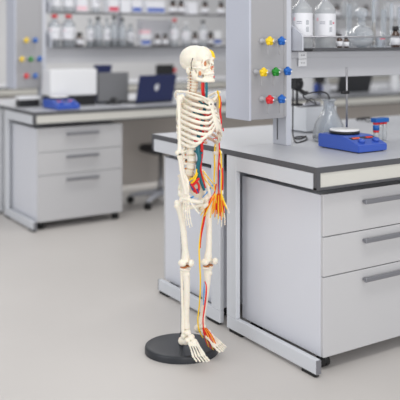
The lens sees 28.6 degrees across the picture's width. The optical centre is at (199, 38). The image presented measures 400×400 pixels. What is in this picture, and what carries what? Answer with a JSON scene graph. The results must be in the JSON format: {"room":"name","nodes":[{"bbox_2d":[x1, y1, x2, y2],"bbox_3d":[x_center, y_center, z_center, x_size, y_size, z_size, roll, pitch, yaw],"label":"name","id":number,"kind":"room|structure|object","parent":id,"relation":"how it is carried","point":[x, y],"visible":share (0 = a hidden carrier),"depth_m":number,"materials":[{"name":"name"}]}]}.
{"room":"science laboratory","nodes":[
{"label":"science laboratory","id":0,"kind":"room"},
{"bbox_2d":[0,0,336,83],"bbox_3d":[-3.714,-0.151,13.134,16.000,3.200,0.100,0,0,-33],"label":"wall","id":1,"kind":"structure","parent":0,"point":[134,69],"depth_m":14.71,"materials":[{"name":"grey paint"}]},
{"bbox_2d":[0,182,399,399],"bbox_3d":[1.436,1.499,5.152,16.000,0.100,19.100,0,0,-33],"label":"floor","id":2,"kind":"structure","parent":0,"point":[81,302],"depth_m":3.85,"materials":[{"name":"plastic"}]},
{"bbox_2d":[3,113,18,209],"bbox_3d":[-1.509,1.063,7.023,0.716,0.772,0.630,0,0,-33],"label":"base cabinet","id":3,"kind":"object","parent":2,"relation":"on","point":[3,113],"visible":0.02,"depth_m":6.59,"materials":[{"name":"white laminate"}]},
{"bbox_2d":[11,121,121,228],"bbox_3d":[-1.079,1.063,6.357,0.716,0.772,0.630,0,0,-33],"label":"base cabinet","id":4,"kind":"object","parent":2,"relation":"on","point":[70,170],"visible":0.91,"depth_m":6.12,"materials":[{"name":"white laminate"}]},
{"bbox_2d":[127,143,164,209],"bbox_3d":[-0.324,1.189,6.931,0.534,0.520,0.572,0,0,-33],"label":"chair","id":5,"kind":"object","parent":2,"relation":"on","point":[147,148],"visible":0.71,"depth_m":6.90,"materials":[{"name":"grey plastic"}]},
{"bbox_2d":[145,45,229,364],"bbox_3d":[-0.072,0.739,3.602,0.389,1.420,0.357,0,0,28],"label":"model","id":6,"kind":"object","parent":2,"relation":"on","point":[184,347],"visible":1,"depth_m":3.55},
{"bbox_2d":[0,75,399,112],"bbox_3d":[0.188,0.999,10.868,7.900,0.900,0.716,0,0,-33],"label":"laboratory bench","id":7,"kind":"object","parent":2,"relation":"on","point":[220,82],"visible":0.05,"depth_m":10.22,"materials":[{"name":"laminate"}]},
{"bbox_2d":[0,77,225,87],"bbox_3d":[0.186,0.554,10.870,7.894,0.010,0.711,0,0,-33],"label":"countertop","id":8,"kind":"structure","parent":7,"relation":"on","point":[216,78],"depth_m":10.38,"materials":[{"name":"laminate"}]},
{"bbox_2d":[0,82,399,212],"bbox_3d":[0.888,0.999,8.525,6.463,0.900,0.716,0,0,-33],"label":"laboratory bench","id":9,"kind":"object","parent":2,"relation":"on","point":[12,101],"visible":0.2,"depth_m":6.58,"materials":[{"name":"laminate"}]},
{"bbox_2d":[0,82,399,105],"bbox_3d":[0.889,0.554,8.523,6.457,0.010,0.711,0,0,-33],"label":"countertop","id":10,"kind":"structure","parent":9,"relation":"on","point":[12,101],"depth_m":7.77,"materials":[{"name":"laminate"}]},
{"bbox_2d":[2,87,399,231],"bbox_3d":[1.277,0.999,7.922,6.463,0.900,0.716,0,0,-33],"label":"laboratory bench","id":11,"kind":"object","parent":2,"relation":"on","point":[139,122],"visible":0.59,"depth_m":7.08,"materials":[{"name":"laminate"}]},
{"bbox_2d":[15,95,39,106],"bbox_3d":[-1.403,0.506,6.390,0.176,0.085,0.106,0,0,-33],"label":"box","id":12,"kind":"object","parent":11,"relation":"on","point":[29,100],"visible":1,"depth_m":6.34,"materials":[{"name":"black plastic"}]},
{"bbox_2d":[43,95,79,109],"bbox_3d":[-1.095,0.501,6.196,0.192,0.094,0.290,0,0,-33],"label":"hotplate stirrer","id":13,"kind":"object","parent":11,"relation":"on","point":[59,102],"visible":1,"depth_m":6.12,"materials":[{"name":"blue plastic"}]},
{"bbox_2d":[42,68,96,105],"bbox_3d":[-1.085,0.398,6.512,0.411,0.300,0.200,0,0,-33],"label":"instrument","id":14,"kind":"object","parent":11,"relation":"on","point":[79,84],"visible":0.91,"depth_m":6.43,"materials":[{"name":"white plastic"}]},
{"bbox_2d":[94,65,111,102],"bbox_3d":[-0.837,0.386,6.767,0.138,0.325,0.088,0,0,-33],"label":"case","id":15,"kind":"object","parent":11,"relation":"on","point":[100,68],"visible":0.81,"depth_m":6.73,"materials":[{"name":"blue plastic"}]},
{"bbox_2d":[97,72,127,104],"bbox_3d":[-0.724,0.416,6.638,0.285,0.265,0.140,0,0,-33],"label":"monitor","id":16,"kind":"object","parent":11,"relation":"on","point":[112,87],"visible":1,"depth_m":6.63,"materials":[{"name":"grey plastic"}]},
{"bbox_2d":[118,74,176,103],"bbox_3d":[-0.453,0.426,6.791,0.400,0.244,0.314,0,0,-41],"label":"laptop","id":17,"kind":"object","parent":11,"relation":"on","point":[151,88],"visible":0.92,"depth_m":6.69,"materials":[{"name":"blue plastic"}]},
{"bbox_2d":[156,64,175,97],"bbox_3d":[-0.310,0.391,7.174,0.200,0.315,0.052,0,0,-33],"label":"instrument","id":18,"kind":"object","parent":11,"relation":"on","point":[164,69],"visible":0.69,"depth_m":7.14,"materials":[{"name":"black plastic"}]},
{"bbox_2d":[4,87,399,111],"bbox_3d":[1.276,0.554,7.924,6.457,0.010,0.711,0,0,-33],"label":"countertop","id":19,"kind":"structure","parent":11,"relation":"on","point":[40,108],"depth_m":6.58,"materials":[{"name":"laminate"}]},
{"bbox_2d":[6,0,399,104],"bbox_3d":[1.114,-0.176,8.140,6.301,1.450,0.302,0,0,-33],"label":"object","id":20,"kind":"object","parent":11,"relation":"on","point":[27,53],"depth_m":6.52,"materials":[{"name":"grey metal"}]},
{"bbox_2d":[46,30,390,47],"bbox_3d":[1.152,-0.005,8.269,5.908,0.162,0.352,0,0,-33],"label":"shelf","id":21,"kind":"object","parent":20,"relation":"attached to","point":[49,39],"visible":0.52,"depth_m":6.89,"materials":[{"name":"grey metal"}]},
{"bbox_2d":[48,14,60,45],"bbox_3d":[-1.230,-0.072,6.632,0.109,0.270,0.109,0,0,-33],"label":"bottle","id":22,"kind":"object","parent":21,"relation":"on","point":[54,32],"visible":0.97,"depth_m":6.59,"materials":[{"name":"clear glass"}]},
{"bbox_2d":[62,15,74,45],"bbox_3d":[-1.123,-0.072,6.702,0.117,0.270,0.117,0,0,-33],"label":"bottle","id":23,"kind":"object","parent":21,"relation":"on","point":[67,32],"visible":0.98,"depth_m":6.65,"materials":[{"name":"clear glass"}]},
{"bbox_2d":[75,32,83,45],"bbox_3d":[-1.037,0.003,6.757,0.071,0.120,0.070,0,0,-33],"label":"vial","id":24,"kind":"object","parent":21,"relation":"on","point":[79,34],"visible":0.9,"depth_m":6.73,"materials":[{"name":"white glass"}]},
{"bbox_2d":[86,20,93,45],"bbox_3d":[-0.959,-0.057,6.843,0.069,0.240,0.069,0,0,-33],"label":"glass bottle","id":25,"kind":"object","parent":21,"relation":"on","point":[89,32],"visible":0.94,"depth_m":6.81,"materials":[{"name":"clear glass"}]},
{"bbox_2d":[94,17,102,45],"bbox_3d":[-0.900,-0.067,6.929,0.090,0.260,0.090,0,0,-33],"label":"glass bottle","id":26,"kind":"object","parent":21,"relation":"on","point":[96,42],"visible":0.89,"depth_m":6.90,"materials":[{"name":"clear glass"}]},
{"bbox_2d":[104,29,109,45],"bbox_3d":[-0.821,-0.062,6.932,0.057,0.250,0.057,0,0,-33],"label":"glass bottle","id":27,"kind":"object","parent":21,"relation":"on","point":[106,31],"visible":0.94,"depth_m":6.91,"materials":[{"name":"clear glass"}]},
{"bbox_2d":[109,16,117,45],"bbox_3d":[-0.768,-0.072,7.014,0.080,0.270,0.080,0,0,-33],"label":"glass bottle","id":28,"kind":"object","parent":21,"relation":"on","point":[112,42],"visible":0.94,"depth_m":6.99,"materials":[{"name":"clear glass"}]},
{"bbox_2d":[119,18,125,45],"bbox_3d":[-0.693,-0.062,7.015,0.068,0.250,0.068,0,0,-33],"label":"glass bottle","id":29,"kind":"object","parent":21,"relation":"on","point":[121,42],"visible":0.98,"depth_m":6.99,"materials":[{"name":"clear glass"}]},
{"bbox_2d":[127,28,134,44],"bbox_3d":[-0.629,-0.037,7.103,0.073,0.200,0.073,0,0,-33],"label":"glass bottle","id":30,"kind":"object","parent":21,"relation":"on","point":[129,35],"visible":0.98,"depth_m":7.08,"materials":[{"name":"clear glass"}]},
{"bbox_2d":[137,34,150,45],"bbox_3d":[-0.511,0.008,7.144,0.100,0.110,0.081,0,0,-33],"label":"carton","id":31,"kind":"object","parent":21,"relation":"on","point":[139,36],"visible":0.86,"depth_m":7.11,"materials":[{"name":"white cardboard"}]},
{"bbox_2d":[139,30,149,33],"bbox_3d":[-0.504,-0.064,7.143,0.080,0.035,0.070,0,0,-33],"label":"carton","id":32,"kind":"object","parent":31,"relation":"on","point":[140,31],"visible":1,"depth_m":7.11,"materials":[{"name":"pink"}]},
{"bbox_2d":[137,20,171,45],"bbox_3d":[-0.428,-0.057,7.353,0.320,0.240,0.100,0,0,-33],"label":"carton","id":33,"kind":"object","parent":21,"relation":"on","point":[161,27],"visible":0.72,"depth_m":7.31,"materials":[{"name":"white cardboard"}]},
{"bbox_2d":[154,34,160,45],"bbox_3d":[-0.389,0.008,7.176,0.061,0.110,0.060,0,0,-33],"label":"vial","id":34,"kind":"object","parent":21,"relation":"on","point":[157,36],"visible":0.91,"depth_m":7.15,"materials":[{"name":"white glass"}]},
{"bbox_2d":[162,34,167,45],"bbox_3d":[-0.322,0.008,7.219,0.061,0.110,0.060,0,0,-33],"label":"vial","id":35,"kind":"object","parent":21,"relation":"on","point":[164,42],"visible":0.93,"depth_m":7.20,"materials":[{"name":"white glass"}]},
{"bbox_2d":[170,19,178,38],"bbox_3d":[-0.236,-0.062,7.274,0.085,0.250,0.084,0,0,-33],"label":"bottle","id":36,"kind":"object","parent":21,"relation":"on","point":[174,33],"visible":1,"depth_m":7.24,"materials":[{"name":"clear glass"}]},
{"bbox_2d":[181,22,190,40],"bbox_3d":[-0.131,-0.047,7.341,0.091,0.220,0.090,0,0,-33],"label":"bottle","id":37,"kind":"object","parent":21,"relation":"on","point":[184,34],"visible":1,"depth_m":7.30,"materials":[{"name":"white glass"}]},
{"bbox_2d":[192,32,197,45],"bbox_3d":[-0.047,-0.002,7.396,0.065,0.130,0.064,0,0,-33],"label":"vial","id":38,"kind":"object","parent":21,"relation":"on","point":[194,42],"visible":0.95,"depth_m":7.37,"materials":[{"name":"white glass"}]},
{"bbox_2d":[199,20,206,40],"bbox_3d":[0.029,-0.057,7.444,0.081,0.240,0.081,0,0,-33],"label":"bottle","id":39,"kind":"object","parent":21,"relation":"on","point":[202,33],"visible":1,"depth_m":7.41,"materials":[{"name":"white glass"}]},
{"bbox_2d":[207,32,213,45],"bbox_3d":[0.100,-0.002,7.491,0.069,0.130,0.068,0,0,-33],"label":"vial","id":40,"kind":"object","parent":21,"relation":"on","point":[209,42],"visible":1,"depth_m":7.46,"materials":[{"name":"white glass"}]},
{"bbox_2d":[209,31,220,45],"bbox_3d":[0.146,-0.007,7.568,0.085,0.140,0.081,0,0,-33],"label":"carton","id":41,"kind":"object","parent":21,"relation":"on","point":[216,34],"visible":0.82,"depth_m":7.53,"materials":[{"name":"white cardboard"}]},
{"bbox_2d":[336,29,351,44],"bbox_3d":[1.570,-0.022,8.570,0.160,0.170,0.100,0,0,-33],"label":"carton","id":42,"kind":"object","parent":21,"relation":"on","point":[345,32],"visible":0.46,"depth_m":8.53,"materials":[{"name":"white cardboard"}]},
{"bbox_2d":[366,29,382,44],"bbox_3d":[1.964,-0.022,8.825,0.160,0.170,0.100,0,0,-33],"label":"carton","id":43,"kind":"object","parent":21,"relation":"on","point":[368,31],"visible":0.64,"depth_m":8.79,"materials":[{"name":"white paper"}]},
{"bbox_2d":[46,0,399,45],"bbox_3d":[1.133,-0.358,8.299,5.908,0.845,0.342,0,0,-33],"label":"shelf","id":44,"kind":"object","parent":20,"relation":"attached to","point":[48,11],"visible":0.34,"depth_m":7.26,"materials":[{"name":"grey metal"}]},
{"bbox_2d":[50,0,61,5],"bbox_3d":[-1.230,-0.352,6.704,0.101,0.240,0.101,0,0,-33],"label":"bottle","id":45,"kind":"object","parent":44,"relation":"on","point":[52,2],"visible":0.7,"depth_m":6.66,"materials":[{"name":"clear glass"}]},
{"bbox_2d":[63,0,74,6],"bbox_3d":[-1.129,-0.352,6.769,0.101,0.240,0.101,0,0,-33],"label":"bottle","id":46,"kind":"object","parent":44,"relation":"on","point":[65,2],"visible":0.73,"depth_m":6.73,"materials":[{"name":"clear glass"}]},
{"bbox_2d":[71,0,86,11],"bbox_3d":[-1.060,-0.292,6.885,0.100,0.120,0.121,0,0,-33],"label":"carton","id":47,"kind":"object","parent":44,"relation":"on","point":[80,5],"visible":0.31,"depth_m":6.83,"materials":[{"name":"white cardboard"}]},
{"bbox_2d":[91,0,100,6],"bbox_3d":[-0.915,-0.352,6.907,0.081,0.240,0.081,0,0,-33],"label":"bottle","id":48,"kind":"object","parent":44,"relation":"on","point":[94,3],"visible":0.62,"depth_m":6.87,"materials":[{"name":"clear glass"}]},
{"bbox_2d":[103,0,118,12],"bbox_3d":[-0.799,-0.292,7.053,0.100,0.120,0.121,0,0,-33],"label":"carton","id":49,"kind":"object","parent":44,"relation":"on","point":[108,5],"visible":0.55,"depth_m":7.01,"materials":[{"name":"white cardboard"}]},
{"bbox_2d":[119,0,130,12],"bbox_3d":[-0.699,-0.292,7.118,0.100,0.120,0.120,0,0,-33],"label":"carton","id":50,"kind":"object","parent":44,"relation":"on","point":[124,5],"visible":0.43,"depth_m":7.07,"materials":[{"name":"white cardboard"}]},
{"bbox_2d":[131,0,141,12],"bbox_3d":[-0.604,-0.292,7.178,0.100,0.120,0.121,0,0,-33],"label":"carton","id":51,"kind":"object","parent":44,"relation":"on","point":[136,5],"visible":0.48,"depth_m":7.13,"materials":[{"name":"white cardboard"}]},
{"bbox_2d":[142,1,164,12],"bbox_3d":[-0.438,-0.292,7.286,0.190,0.120,0.121,0,0,-33],"label":"carton","id":52,"kind":"object","parent":44,"relation":"on","point":[147,6],"visible":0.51,"depth_m":7.23,"materials":[{"name":"white cardboard"}]},
{"bbox_2d":[169,0,176,13],"bbox_3d":[-0.252,-0.297,7.335,0.071,0.130,0.070,0,0,-33],"label":"vial","id":53,"kind":"object","parent":44,"relation":"on","point":[172,7],"visible":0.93,"depth_m":7.31,"materials":[{"name":"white glass"}]},
{"bbox_2d":[177,0,184,13],"bbox_3d":[-0.179,-0.297,7.382,0.071,0.130,0.070,0,0,-33],"label":"vial","id":54,"kind":"object","parent":44,"relation":"on","point":[180,8],"visible":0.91,"depth_m":7.36,"materials":[{"name":"orange glass"}]},
{"bbox_2d":[183,2,196,13],"bbox_3d":[-0.099,-0.292,7.505,0.100,0.120,0.120,0,0,-33],"label":"carton","id":55,"kind":"object","parent":44,"relation":"on","point":[190,7],"visible":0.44,"depth_m":7.46,"materials":[{"name":"white cardboard"}]},
{"bbox_2d":[201,1,208,13],"bbox_3d":[0.048,-0.297,7.529,0.071,0.130,0.070,0,0,-33],"label":"vial","id":56,"kind":"object","parent":44,"relation":"on","point":[204,8],"visible":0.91,"depth_m":7.50,"materials":[{"name":"orange glass"}]},
{"bbox_2d":[217,2,224,14],"bbox_3d":[0.204,-0.297,7.629,0.071,0.130,0.070,0,0,-33],"label":"vial","id":57,"kind":"object","parent":44,"relation":"on","point":[220,9],"visible":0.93,"depth_m":7.60,"materials":[{"name":"orange glass"}]},
{"bbox_2d":[334,4,339,16],"bbox_3d":[1.475,-0.302,8.449,0.069,0.140,0.068,0,0,-33],"label":"vial","id":58,"kind":"object","parent":44,"relation":"on","point":[336,10],"visible":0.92,"depth_m":8.42,"materials":[{"name":"orange glass"}]},
{"bbox_2d":[363,5,368,17],"bbox_3d":[1.836,-0.302,8.682,0.069,0.140,0.068,0,0,-33],"label":"vial","id":59,"kind":"object","parent":44,"relation":"on","point":[365,12],"visible":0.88,"depth_m":8.66,"materials":[{"name":"orange glass"}]},
{"bbox_2d":[387,4,399,17],"bbox_3d":[2.232,-0.317,8.997,0.160,0.170,0.100,0,0,-33],"label":"carton","id":60,"kind":"object","parent":44,"relation":"on","point":[396,6],"visible":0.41,"depth_m":8.95,"materials":[{"name":"white cardboard"}]},
{"bbox_2d":[291,78,313,94],"bbox_3d":[1.006,0.411,7.778,0.165,0.275,0.180,0,0,-33],"label":"instrument","id":61,"kind":"object","parent":11,"relation":"on","point":[308,85],"visible":0.25,"depth_m":7.72,"materials":[{"name":"white plastic"}]},
{"bbox_2d":[314,84,321,91],"bbox_3d":[1.162,0.506,8.057,0.200,0.085,0.100,0,0,-33],"label":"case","id":62,"kind":"object","parent":11,"relation":"on","point":[315,85],"visible":0.28,"depth_m":8.02,"materials":[{"name":"blue plastic"}]},
{"bbox_2d":[314,77,325,95],"bbox_3d":[1.155,0.453,7.588,0.120,0.190,0.060,0,0,-33],"label":"stand","id":63,"kind":"object","parent":11,"relation":"on","point":[319,80],"visible":0.97,"depth_m":7.57,"materials":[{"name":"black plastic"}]},
{"bbox_2d":[322,77,329,94],"bbox_3d":[1.236,0.463,7.700,0.069,0.170,0.069,0,0,-33],"label":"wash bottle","id":64,"kind":"object","parent":11,"relation":"on","point":[326,88],"visible":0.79,"depth_m":7.67,"materials":[{"name":"white plastic"}]},
{"bbox_2d":[330,76,371,92],"bbox_3d":[1.526,0.428,8.109,0.420,0.241,0.325,0,0,-27],"label":"laptop","id":65,"kind":"object","parent":11,"relation":"on","point":[355,83],"visible":0.66,"depth_m":8.01,"materials":[{"name":"grey plastic"}]},
{"bbox_2d":[370,84,389,89],"bbox_3d":[1.957,0.523,8.522,0.200,0.050,0.100,0,0,-33],"label":"plastic box","id":66,"kind":"object","parent":11,"relation":"on","point":[383,86],"visible":0.92,"depth_m":8.47,"materials":[{"name":"white plastic"}]},
{"bbox_2d":[391,75,398,89],"bbox_3d":[2.095,0.453,8.433,0.096,0.190,0.096,0,0,-33],"label":"canister","id":67,"kind":"object","parent":11,"relation":"on","point":[394,78],"visible":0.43,"depth_m":8.39,"materials":[{"name":"white plastic"}]},
{"bbox_2d":[164,154,250,314],"bbox_3d":[0.244,1.063,4.505,0.716,0.772,0.630,0,0,-33],"label":"base cabinet","id":68,"kind":"object","parent":2,"relation":"on","point":[172,241],"visible":0.2,"depth_m":4.33,"materials":[{"name":"white laminate"}]},
{"bbox_2d":[152,115,399,324],"bbox_3d":[1.162,0.999,5.052,2.969,0.900,0.715,0,0,-33],"label":"laboratory bench","id":69,"kind":"object","parent":2,"relation":"on","point":[167,143],"visible":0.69,"depth_m":4.29,"materials":[{"name":"laminate"}]},
{"bbox_2d":[156,115,399,147],"bbox_3d":[1.163,0.554,5.051,2.963,0.010,0.711,0,0,-33],"label":"countertop","id":70,"kind":"structure","parent":69,"relation":"on","point":[252,135],"depth_m":4.61,"materials":[{"name":"laminate"}]},
{"bbox_2d":[291,101,335,131],"bbox_3d":[0.653,0.458,4.742,0.240,0.180,0.240,0,0,-33],"label":"instrument box","id":71,"kind":"object","parent":69,"relation":"on","point":[305,116],"visible":0.72,"depth_m":4.63,"materials":[{"name":"white plastic"}]},
{"bbox_2d":[291,78,308,105],"bbox_3d":[0.597,0.315,4.747,0.116,0.172,0.080,0,0,-33],"label":"desk lamp","id":72,"kind":"object","parent":71,"relation":"on","point":[298,82],"visible":0.76,"depth_m":4.71,"materials":[{"name":"black plastic"}]},
{"bbox_2d":[302,91,329,103],"bbox_3d":[0.617,0.335,4.435,0.134,0.110,0.439,0,0,-4],"label":"hose","id":73,"kind":"object","parent":71,"relation":"attached to","point":[315,91],"visible":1,"depth_m":4.25,"materials":[{"name":"black rubber"}]},
{"bbox_2d":[222,132,399,377],"bbox_3d":[1.551,0.999,4.449,2.969,0.900,0.716,0,0,-33],"label":"laboratory bench","id":74,"kind":"object","parent":2,"relation":"on","point":[306,164],"visible":1,"depth_m":3.67,"materials":[{"name":"laminate"}]},
{"bbox_2d":[292,78,307,142],"bbox_3d":[0.544,0.380,4.270,0.086,0.340,0.286,0,0,5],"label":"power cable","id":75,"kind":"object","parent":74,"relation":"on","point":[294,138],"visible":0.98,"depth_m":4.33,"materials":[{"name":"black plastic"}]},
{"bbox_2d":[223,132,399,167],"bbox_3d":[1.549,0.554,4.452,2.963,0.010,0.711,0,0,-33],"label":"countertop","id":76,"kind":"structure","parent":74,"relation":"on","point":[308,152],"depth_m":3.76,"materials":[{"name":"laminate"}]},
{"bbox_2d":[226,0,399,145],"bbox_3d":[1.315,-0.176,4.640,2.602,1.450,0.302,0,0,-32],"label":"shelf unit","id":77,"kind":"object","parent":74,"relation":"on","point":[261,64],"depth_m":4.01,"materials":[{"name":"grey metal"}]},
{"bbox_2d":[298,52,306,58],"bbox_3d":[0.537,0.085,4.119,0.055,0.038,0.007,0,0,-33],"label":"socket","id":78,"kind":"object","parent":77,"relation":"attached to","point":[301,55],"depth_m":4.11,"materials":[{"name":"grey plastic"}]},
{"bbox_2d":[298,59,306,66],"bbox_3d":[0.537,0.125,4.119,0.055,0.038,0.007,0,0,-33],"label":"socket","id":79,"kind":"object","parent":77,"relation":"attached to","point":[301,62],"depth_m":4.11,"materials":[{"name":"grey plastic"}]},
{"bbox_2d":[291,25,399,51],"bbox_3d":[1.394,-0.019,4.763,2.303,0.166,0.347,0,0,-33],"label":"shelf","id":80,"kind":"object","parent":77,"relation":"attached to","point":[297,37],"visible":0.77,"depth_m":4.09,"materials":[{"name":"grey metal"}]},
{"bbox_2d":[292,3,312,46],"bbox_3d":[0.535,-0.103,4.112,0.110,0.300,0.110,0,0,2],"label":"bottle","id":81,"kind":"object","parent":80,"relation":"on","point":[303,22],"visible":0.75,"depth_m":4.06,"materials":[{"name":"clear glass"}]},
{"bbox_2d":[315,13,335,46],"bbox_3d":[0.670,-0.103,4.198,0.112,0.300,0.112,0,0,2],"label":"bottle","id":82,"kind":"object","parent":80,"relation":"on","point":[325,23],"visible":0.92,"depth_m":4.15,"materials":[{"name":"clear glass"}]},
{"bbox_2d":[336,34,342,47],"bbox_3d":[0.752,0.011,4.234,0.034,0.072,0.033,0,0,-33],"label":"vial","id":83,"kind":"object","parent":80,"relation":"on","point":[339,41],"visible":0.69,"depth_m":4.22,"materials":[{"name":"orange glass"}]},
{"bbox_2d":[343,38,348,47],"bbox_3d":[0.793,0.015,4.261,0.032,0.064,0.031,0,0,-33],"label":"vial","id":84,"kind":"object","parent":80,"relation":"on","point":[345,41],"visible":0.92,"depth_m":4.25,"materials":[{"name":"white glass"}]},
{"bbox_2d":[348,8,374,46],"bbox_3d":[0.903,-0.064,4.391,0.144,0.222,0.144,0,0,-33],"label":"flask","id":85,"kind":"object","parent":80,"relation":"on","point":[357,8],"visible":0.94,"depth_m":4.38,"materials":[{"name":"clear glass"}]},
{"bbox_2d":[372,0,376,44],"bbox_3d":[0.971,-0.088,4.388,0.044,0.270,0.044,0,0,-33],"label":"column","id":86,"kind":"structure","parent":80,"relation":"on","point":[373,23],"depth_m":4.38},
{"bbox_2d":[378,10,388,46],"bbox_3d":[1.091,-0.064,4.667,0.061,0.223,0.061,0,0,-33],"label":"cylinder","id":87,"kind":"object","parent":80,"relation":"on","point":[380,10],"visible":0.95,"depth_m":4.66,"materials":[{"name":"clear glass"}]},
{"bbox_2d":[389,3,393,44],"bbox_3d":[1.127,-0.084,4.619,0.041,0.263,0.041,0,0,-33],"label":"cylinder","id":88,"kind":"object","parent":80,"relation":"on","point":[389,3],"visible":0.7,"depth_m":4.62,"materials":[{"name":"clear glass"}]},
{"bbox_2d":[391,26,399,46],"bbox_3d":[1.112,-0.013,4.467,0.053,0.120,0.052,0,0,-33],"label":"vial","id":89,"kind":"object","parent":80,"relation":"on","point":[395,42],"visible":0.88,"depth_m":4.45,"materials":[{"name":"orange glass"}]},
{"bbox_2d":[312,99,343,141],"bbox_3d":[0.694,0.436,4.227,0.176,0.225,0.176,0,0,-33],"label":"flask","id":90,"kind":"object","parent":74,"relation":"on","point":[320,131],"visible":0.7,"depth_m":4.22,"materials":[{"name":"clear glass"}]},
{"bbox_2d":[318,67,386,152],"bbox_3d":[0.762,0.347,3.923,0.198,0.403,0.290,0,0,-33],"label":"hotplate stirrer","id":91,"kind":"object","parent":74,"relation":"on","point":[346,138],"visible":1,"depth_m":3.88,"materials":[{"name":"blue plastic"}]},
{"bbox_2d":[373,125,378,132],"bbox_3d":[0.933,0.503,4.161,0.034,0.090,0.034,0,0,-33],"label":"tube","id":92,"kind":"object","parent":74,"relation":"on","point":[375,127],"visible":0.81,"depth_m":4.15,"materials":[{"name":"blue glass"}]},
{"bbox_2d":[371,117,388,124],"bbox_3d":[0.973,0.487,4.246,0.098,0.122,0.044,0,0,-33],"label":"test tube rack","id":93,"kind":"object","parent":74,"relation":"on","point":[380,120],"visible":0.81,"depth_m":4.22,"materials":[{"name":"blue plastic"}]},
{"bbox_2d":[242,175,399,366],"bbox_3d":[0.682,1.063,3.845,0.716,0.772,0.630,0,0,-33],"label":"base cabinet","id":94,"kind":"object","parent":2,"relation":"on","point":[321,269],"visible":0.85,"depth_m":3.57,"materials":[{"name":"white laminate"}]},
{"bbox_2d":[337,0,399,82],"bbox_3d":[8.200,-0.151,9.516,0.100,3.200,19.100,0,0,-33],"label":"wall","id":95,"kind":"structure","parent":0,"point":[347,9],"depth_m":16.76,"materials":[{"name":"grey paint"}]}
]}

